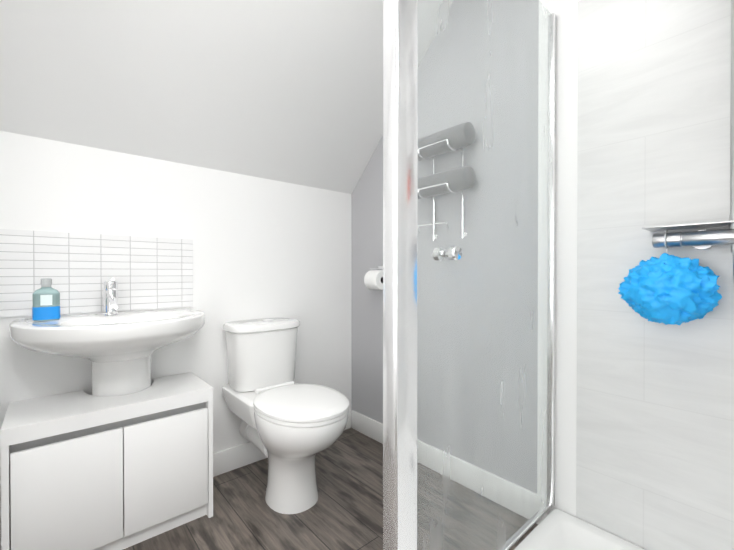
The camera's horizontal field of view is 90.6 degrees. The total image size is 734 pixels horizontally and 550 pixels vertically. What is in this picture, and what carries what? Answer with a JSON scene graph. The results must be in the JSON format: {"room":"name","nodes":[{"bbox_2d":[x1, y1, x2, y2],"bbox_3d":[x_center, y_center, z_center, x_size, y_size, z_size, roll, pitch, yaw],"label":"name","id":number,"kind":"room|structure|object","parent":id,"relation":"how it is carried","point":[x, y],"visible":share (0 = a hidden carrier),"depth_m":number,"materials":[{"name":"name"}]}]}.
{"room":"bathroom","nodes":[
{"label":"bathroom","id":0,"kind":"room"},
{"bbox_2d":[0,131,351,549],"bbox_3d":[-1.010,-0.348,1.753,2.670,2.750,0.150,0,0,-41],"label":"wall","id":1,"kind":"structure","parent":0,"point":[265,248],"depth_m":1.84,"materials":[{"name":"white paint"}]},
{"bbox_2d":[0,229,192,317],"bbox_3d":[-1.353,-0.007,1.351,1.318,0.328,0.008,0,0,-41],"label":"tile backsplash","id":2,"kind":"structure","parent":1,"relation":"attached to","point":[78,269],"depth_m":1.52,"materials":[{"name":"white tile"}]},
{"bbox_2d":[213,410,350,476],"bbox_3d":[-0.482,0.966,2.110,0.984,0.118,0.016,0,0,-41],"label":"baseboard","id":3,"kind":"structure","parent":1,"relation":"attached to","point":[233,458],"depth_m":1.92,"materials":[{"name":"white wood"}]},
{"bbox_2d":[0,0,452,193],"bbox_3d":[-0.745,-1.078,1.292,2.470,1.085,0.887,0,0,-41],"label":"ceiling","id":4,"kind":"structure","parent":0,"point":[289,91],"depth_m":1.56,"materials":[{"name":"white paint"}]},
{"bbox_2d":[123,428,537,549],"bbox_3d":[-0.236,1.082,0.872,2.670,0.100,2.510,0,0,-41],"label":"floor","id":5,"kind":"structure","parent":0,"point":[345,512],"depth_m":1.55,"materials":[{"name":"brown wood"}]},
{"bbox_2d":[0,372,212,549],"bbox_3d":[-0.999,0.754,1.455,0.637,0.550,0.322,0,0,-41],"label":"vanity cabinet","id":6,"kind":"object","parent":5,"relation":"on","point":[73,463],"visible":1,"depth_m":1.32,"materials":[{"name":"white wood"}]},
{"bbox_2d":[9,279,204,396],"bbox_3d":[-0.950,0.271,1.413,0.644,0.512,0.442,0,0,-41],"label":"basin","id":7,"kind":"object","parent":6,"relation":"in","point":[114,346],"visible":1,"depth_m":1.36,"materials":[{"name":"white ceramic"}]},
{"bbox_2d":[32,278,59,320],"bbox_3d":[-1.179,0.089,1.335,0.078,0.153,0.049,0,0,-41],"label":"soap bottle","id":8,"kind":"object","parent":7,"relation":"on","point":[46,301],"visible":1,"depth_m":1.32,"materials":[{"name":"blue plastic"}]},
{"bbox_2d":[222,318,348,513],"bbox_3d":[-0.375,0.632,1.694,0.396,0.790,0.776,0,0,-41],"label":"toilet","id":9,"kind":"object","parent":5,"relation":"on","point":[289,428],"visible":1,"depth_m":1.60,"materials":[{"name":"white ceramic"}]},
{"bbox_2d":[514,509,645,549],"bbox_3d":[0.705,0.981,0.824,0.899,0.103,0.892,0,0,-41],"label":"shower tray","id":10,"kind":"object","parent":5,"relation":"on","point":[556,529],"visible":0.98,"depth_m":1.30,"materials":[{"name":"white ceramic"}]},
{"bbox_2d":[383,0,555,549],"bbox_3d":[0.400,-0.054,1.159,0.920,1.960,0.076,0,0,-41],"label":"shower enclosure","id":11,"kind":"object","parent":10,"relation":"on","point":[401,171],"visible":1,"depth_m":0.94,"materials":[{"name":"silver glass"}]},
{"bbox_2d":[351,0,733,549],"bbox_3d":[0.695,-0.348,1.671,0.204,2.750,2.510,0,0,-41],"label":"wall","id":12,"kind":"structure","parent":0,"point":[644,433],"depth_m":1.35,"materials":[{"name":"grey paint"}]},
{"bbox_2d":[364,266,382,289],"bbox_3d":[0.060,0.015,2.155,0.128,0.142,0.130,0,0,-41],"label":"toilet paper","id":13,"kind":"object","parent":12,"relation":"attached to","point":[373,278],"visible":0.77,"depth_m":2.10,"materials":[{"name":"white paper"}]},
{"bbox_2d":[418,122,475,240],"bbox_3d":[0.364,-0.446,1.787,0.149,0.535,0.350,0,0,-41],"label":"rack","id":14,"kind":"object","parent":12,"relation":"attached to","point":[429,187],"depth_m":1.72,"materials":[{"name":"silver metal"}]},
{"bbox_2d":[351,410,548,523],"bbox_3d":[0.317,0.967,1.952,0.016,0.118,1.272,0,0,-41],"label":"baseboard","id":15,"kind":"structure","parent":12,"relation":"attached to","point":[367,426],"depth_m":1.75,"materials":[{"name":"white wood"}]},
{"bbox_2d":[642,0,733,276],"bbox_3d":[0.898,-0.558,0.881,0.532,1.588,0.438,0,0,-41],"label":"mixer","id":16,"kind":"object","parent":12,"relation":"attached to","point":[702,239],"visible":1,"depth_m":1.04,"materials":[{"name":"silver metal"}]},
{"bbox_2d":[618,231,721,324],"bbox_3d":[0.919,0.007,1.114,0.175,0.289,0.247,0,0,-41],"label":"loofah","id":17,"kind":"object","parent":16,"relation":"hanging from","point":[665,288],"visible":0.98,"depth_m":1.06,"materials":[{"name":"blue plastic"}]}
]}

